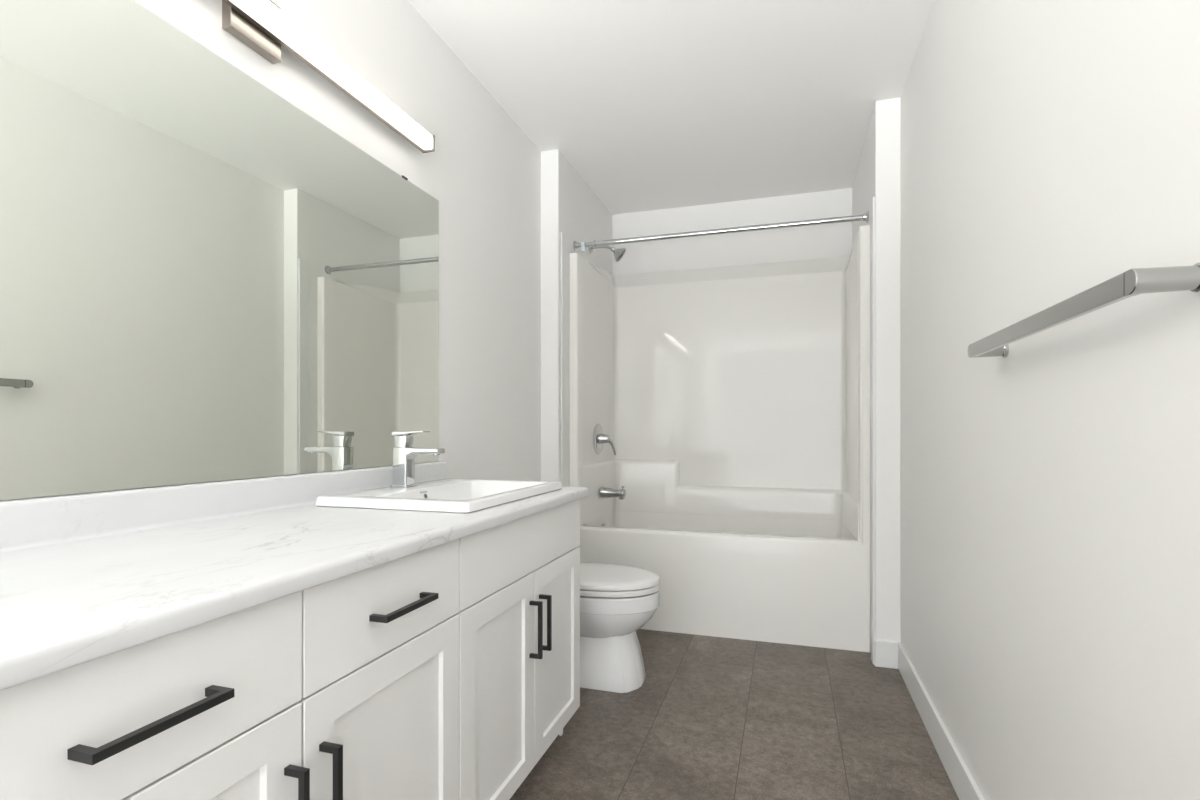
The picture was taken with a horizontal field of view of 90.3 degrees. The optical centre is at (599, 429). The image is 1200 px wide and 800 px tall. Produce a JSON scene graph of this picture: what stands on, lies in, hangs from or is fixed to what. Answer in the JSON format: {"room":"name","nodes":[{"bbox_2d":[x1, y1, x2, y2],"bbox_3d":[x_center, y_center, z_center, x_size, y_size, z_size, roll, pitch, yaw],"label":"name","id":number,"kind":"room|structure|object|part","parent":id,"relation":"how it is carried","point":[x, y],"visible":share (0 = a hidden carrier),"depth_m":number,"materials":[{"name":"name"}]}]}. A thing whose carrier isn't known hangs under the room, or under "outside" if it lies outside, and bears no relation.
{"room":"bathroom","nodes":[
{"label":"bathroom","id":0,"kind":"room"},
{"bbox_2d":[0,0,540,501],"bbox_3d":[-1.218,-0.202,0.327,0.120,2.440,5.735,0,0,17],"label":"wall","id":1,"kind":"structure","parent":0,"point":[483,171],"depth_m":2.27,"materials":[{"name":"white paint"}]},
{"bbox_2d":[0,0,438,499],"bbox_3d":[-0.822,-0.358,1.372,0.007,0.940,1.616,0,0,17],"label":"mirror","id":2,"kind":"object","parent":1,"relation":"attached to","point":[202,279],"visible":1,"depth_m":1.23,"materials":[{"name":"white mirror"}]},
{"bbox_3d":[-0.823,-0.356,1.373,0.005,0.936,1.616,0,0,17],"label":"glass","id":3,"kind":"part","parent":2,"relation":"part of","materials":[{"name":"white mirror"}]},
{"bbox_2d":[0,461,445,552],"bbox_3d":[-0.810,0.153,1.371,0.029,0.078,1.661,0,0,17],"label":"backsplash","id":4,"kind":"structure","parent":1,"relation":"attached to","point":[37,522],"depth_m":1.19,"materials":[{"name":"white stone"}]},
{"bbox_2d":[222,0,434,152],"bbox_3d":[-0.785,-0.959,1.384,0.072,0.131,1.311,0,0,17],"label":"vanity light","id":5,"kind":"object","parent":1,"relation":"attached to","point":[261,25],"visible":1,"depth_m":1.48,"materials":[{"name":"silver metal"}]},
{"bbox_2d":[390,431,444,487],"bbox_3d":[-0.535,0.085,1.753,0.158,0.165,0.057,0,0,17],"label":"faucet","id":6,"kind":"object","parent":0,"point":[404,454],"visible":1,"depth_m":1.75,"materials":[{"name":"silver metal"}]},
{"bbox_3d":[-0.582,0.034,1.768,0.046,0.032,0.039,0,0,17],"label":"handle","id":7,"kind":"part","parent":6,"relation":"part of","materials":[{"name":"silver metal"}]},
{"bbox_3d":[-0.581,0.165,1.767,0.060,0.006,0.057,0,0,17],"label":"plate","id":8,"kind":"part","parent":6,"relation":"part of","materials":[{"name":"silver metal"}]},
{"bbox_3d":[-0.556,0.011,1.759,0.103,0.016,0.044,0,0,17],"label":"lever","id":9,"kind":"part","parent":6,"relation":"part of","materials":[{"name":"silver metal"}]},
{"bbox_3d":[-0.511,0.072,1.745,0.108,0.040,0.043,0,0,17],"label":"spout","id":10,"kind":"part","parent":6,"relation":"part of","materials":[{"name":"silver metal"}]},
{"bbox_2d":[541,149,611,486],"bbox_3d":[-0.167,-0.202,3.513,0.216,2.440,0.974,0,0,17],"label":"wall","id":11,"kind":"structure","parent":0,"point":[569,206],"depth_m":3.04,"materials":[{"name":"white paint"}]},
{"bbox_2d":[561,232,565,486],"bbox_3d":[-0.188,0.003,3.075,0.007,2.030,0.055,0,0,17],"label":"trim","id":12,"kind":"structure","parent":11,"relation":"attached to","point":[563,236],"depth_m":3.06,"materials":[{"name":"white paint"}]},
{"bbox_2d":[589,245,625,261],"bbox_3d":[0.049,-1.036,3.482,0.215,0.122,0.092,0,0,17],"label":"sprayer","id":13,"kind":"object","parent":11,"relation":"attached to","point":[619,252],"visible":0.95,"depth_m":3.45,"materials":[{"name":"silver metal"}]},
{"bbox_3d":[0.013,-1.061,3.478,0.130,0.035,0.017,0,0,17],"label":"arm","id":14,"kind":"part","parent":13,"relation":"part of","materials":[{"name":"silver metal"}]},
{"bbox_2d":[407,0,933,214],"bbox_3d":[-0.203,-1.452,0.582,1.903,0.060,6.829,0,0,17],"label":"ceiling","id":15,"kind":"structure","parent":0,"point":[654,104],"depth_m":2.43,"materials":[{"name":"white paint"}]},
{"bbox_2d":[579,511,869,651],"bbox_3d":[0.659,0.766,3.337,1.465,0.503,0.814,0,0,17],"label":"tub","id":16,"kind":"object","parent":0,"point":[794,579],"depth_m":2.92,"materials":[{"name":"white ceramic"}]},
{"bbox_2d":[612,188,851,275],"bbox_3d":[0.744,-0.202,3.801,1.783,2.440,0.120,0,0,17],"label":"wall","id":17,"kind":"structure","parent":0,"point":[833,240],"depth_m":3.71,"materials":[{"name":"white paint"}]},
{"bbox_2d":[510,629,958,799],"bbox_3d":[-0.203,1.048,0.582,1.903,0.060,6.829,0,0,17],"label":"floor","id":18,"kind":"structure","parent":0,"point":[711,717],"depth_m":2.00,"materials":[{"name":"tile"}]},
{"bbox_2d":[0,539,458,799],"bbox_3d":[-0.664,0.622,0.922,0.574,0.792,0.856,0,0,17],"label":"vanity cabinet","id":19,"kind":"object","parent":18,"relation":"on","point":[345,688],"visible":0.8,"depth_m":0.80,"materials":[{"name":"white paint"}]},
{"bbox_3d":[-0.471,0.310,0.638,0.034,0.010,0.151,0,0,17],"label":"handle","id":20,"kind":"part","parent":19,"relation":"part of","materials":[{"name":"black metal"}]},
{"bbox_3d":[-0.496,0.305,0.646,0.019,0.157,0.428,0,0,17],"label":"drawer","id":21,"kind":"part","parent":19,"relation":"part of","materials":[{"name":"white paint"}]},
{"bbox_3d":[-0.496,0.652,0.646,0.019,0.531,0.428,0,0,17],"label":"door","id":22,"kind":"part","parent":19,"relation":"part of","materials":[{"name":"white paint"}]},
{"bbox_2d":[0,461,587,690],"bbox_3d":[-0.556,0.168,1.291,0.562,0.108,1.661,0,0,17],"label":"countertop","id":23,"kind":"structure","parent":19,"relation":"on","point":[84,578],"depth_m":0.96,"materials":[{"name":"white stone"}]},
{"bbox_2d":[315,478,561,512],"bbox_3d":[-0.420,0.248,1.723,0.438,0.160,0.608,0,0,17],"label":"sink","id":24,"kind":"object","parent":23,"relation":"in","point":[441,495],"visible":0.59,"depth_m":1.60,"materials":[{"name":"white ceramic"}]},
{"bbox_3d":[-0.415,0.538,0.816,0.034,0.151,0.010,0,0,17],"label":"handle","id":25,"kind":"part","parent":19,"relation":"part of","materials":[{"name":"black metal"}]},
{"bbox_3d":[-0.395,0.538,0.877,0.034,0.151,0.010,0,0,17],"label":"handle","id":26,"kind":"part","parent":19,"relation":"part of","materials":[{"name":"black metal"}]},
{"bbox_3d":[-0.367,0.652,1.055,0.019,0.531,0.423,0,0,17],"label":"door","id":27,"kind":"part","parent":19,"relation":"part of","materials":[{"name":"white paint"}]},
{"bbox_3d":[-0.367,0.305,1.055,0.019,0.157,0.423,0,0,17],"label":"drawer","id":28,"kind":"part","parent":19,"relation":"part of","materials":[{"name":"white paint"}]},
{"bbox_3d":[-0.341,0.310,1.050,0.034,0.010,0.151,0,0,17],"label":"handle","id":29,"kind":"part","parent":19,"relation":"part of","materials":[{"name":"black metal"}]},
{"bbox_2d":[457,499,579,799],"bbox_3d":[-0.422,0.622,1.695,0.574,0.792,0.762,0,0,17],"label":"vanity cabinet","id":30,"kind":"object","parent":18,"relation":"on","point":[519,613],"visible":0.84,"depth_m":1.52,"materials":[{"name":"white paint"}]},
{"bbox_3d":[-0.245,0.652,1.444,0.019,0.531,0.386,0,0,17],"label":"door","id":31,"kind":"part","parent":30,"relation":"part of","materials":[{"name":"white paint"}]},
{"bbox_3d":[-0.171,0.533,1.593,0.034,0.151,0.010,0,0,17],"label":"handle","id":32,"kind":"part","parent":30,"relation":"part of","materials":[{"name":"black metal"}]},
{"bbox_3d":[-0.152,0.533,1.653,0.034,0.151,0.010,0,0,17],"label":"handle","id":33,"kind":"part","parent":30,"relation":"part of","materials":[{"name":"black metal"}]},
{"bbox_3d":[-0.131,0.652,1.808,0.019,0.531,0.371,0,0,17],"label":"door","id":34,"kind":"part","parent":30,"relation":"part of","materials":[{"name":"white paint"}]},
{"bbox_2d":[580,563,659,692],"bbox_3d":[-0.096,0.663,2.488,0.701,0.710,0.416,0,0,17],"label":"toilet","id":35,"kind":"object","parent":18,"relation":"on","point":[616,601],"visible":0.41,"depth_m":2.33,"materials":[{"name":"white ceramic"}]},
{"bbox_3d":[0.013,0.628,2.454,0.474,0.022,0.360,0,0,17],"label":"seat","id":36,"kind":"part","parent":35,"relation":"part of","materials":[{"name":"white plastic"}]},
{"bbox_3d":[0.010,0.600,2.455,0.478,0.029,0.361,0,0,17],"label":"lid","id":37,"kind":"part","parent":35,"relation":"part of","materials":[{"name":"white plastic"}]},
{"bbox_3d":[-0.001,0.739,2.458,0.496,0.188,0.352,0,0,17],"label":"bowl","id":38,"kind":"part","parent":35,"relation":"part of","materials":[{"name":"white ceramic"}]},
{"bbox_2d":[570,225,869,651],"bbox_3d":[0.659,-0.002,3.336,1.465,2.039,0.815,0,0,17],"label":"bathtub","id":39,"kind":"object","parent":18,"relation":"on","point":[733,402],"visible":0.82,"depth_m":3.50,"materials":[{"name":"white plastic"}]},
{"bbox_2d":[593,424,615,454],"bbox_3d":[0.037,0.055,3.470,0.104,0.185,0.178,0,0,17],"label":"shower valve","id":40,"kind":"object","parent":39,"relation":"attached to","point":[599,438],"visible":1,"depth_m":3.45,"materials":[{"name":"silver metal"}]},
{"bbox_3d":[0.065,0.093,3.472,0.064,0.110,0.032,0,0,-6],"label":"lever","id":41,"kind":"part","parent":40,"relation":"part of","materials":[{"name":"silver metal"}]},
{"bbox_2d":[600,486,625,499],"bbox_3d":[0.075,0.362,3.458,0.143,0.076,0.066,0,0,17],"label":"tub spout","id":42,"kind":"object","parent":39,"relation":"attached to","point":[605,492],"visible":1,"depth_m":3.44,"materials":[{"name":"grey metal"}]},
{"bbox_2d":[580,459,679,525],"bbox_3d":[0.198,0.350,3.451,0.430,0.328,0.696,0,0,17],"label":"soap shelf","id":43,"kind":"object","parent":39,"relation":"attached to","point":[651,486],"depth_m":3.72,"materials":[{"name":"white plastic"}]},
{"bbox_2d":[852,97,900,651],"bbox_3d":[1.383,-0.202,3.027,0.100,2.440,0.974,0,0,17],"label":"wall","id":44,"kind":"structure","parent":0,"point":[878,174],"depth_m":2.56,"materials":[{"name":"white paint"}]},
{"bbox_2d":[573,211,868,251],"bbox_3d":[0.563,-0.999,3.030,1.466,0.063,0.054,0,0,17],"label":"shower rod","id":45,"kind":"object","parent":44,"relation":"attached to","point":[864,217],"visible":1,"depth_m":3.00,"materials":[{"name":"silver metal"}]},
{"bbox_2d":[871,197,874,663],"bbox_3d":[1.198,0.003,2.619,0.009,2.030,0.065,0,0,17],"label":"trim","id":46,"kind":"structure","parent":44,"relation":"attached to","point":[873,198],"depth_m":2.60,"materials":[{"name":"white paint"}]},
{"bbox_2d":[874,640,897,668],"bbox_3d":[1.227,0.962,2.558,0.091,0.112,0.013,0,0,17],"label":"baseboard","id":47,"kind":"structure","parent":44,"relation":"attached to","point":[885,652],"depth_m":2.55,"materials":[{"name":"white paint"}]},
{"bbox_2d":[901,0,1199,799],"bbox_3d":[0.647,-0.202,0.315,0.120,2.440,6.829,0,0,17],"label":"wall","id":48,"kind":"structure","parent":0,"point":[1050,149],"depth_m":1.09,"materials":[{"name":"white paint"}]},
{"bbox_2d":[898,642,984,799],"bbox_3d":[0.438,0.962,-0.130,0.013,0.112,5.615,0,0,17],"label":"baseboard","id":49,"kind":"structure","parent":48,"relation":"attached to","point":[965,786],"depth_m":1.85,"materials":[{"name":"white paint"}]},
{"bbox_2d":[968,262,1199,357],"bbox_3d":[0.767,-0.178,1.018,0.072,0.034,0.692,0,0,17],"label":"towel bar","id":50,"kind":"object","parent":48,"relation":"attached to","point":[1135,281],"visible":1,"depth_m":0.80,"materials":[{"name":"grey metal"}]},
{"bbox_3d":[0.865,-0.178,1.332,0.070,0.030,0.030,0,0,17],"label":"post","id":51,"kind":"part","parent":50,"relation":"part of","materials":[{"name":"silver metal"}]},
{"bbox_3d":[0.668,-0.178,0.705,0.070,0.030,0.030,0,0,17],"label":"post","id":52,"kind":"part","parent":50,"relation":"part of","materials":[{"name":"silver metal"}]}
]}

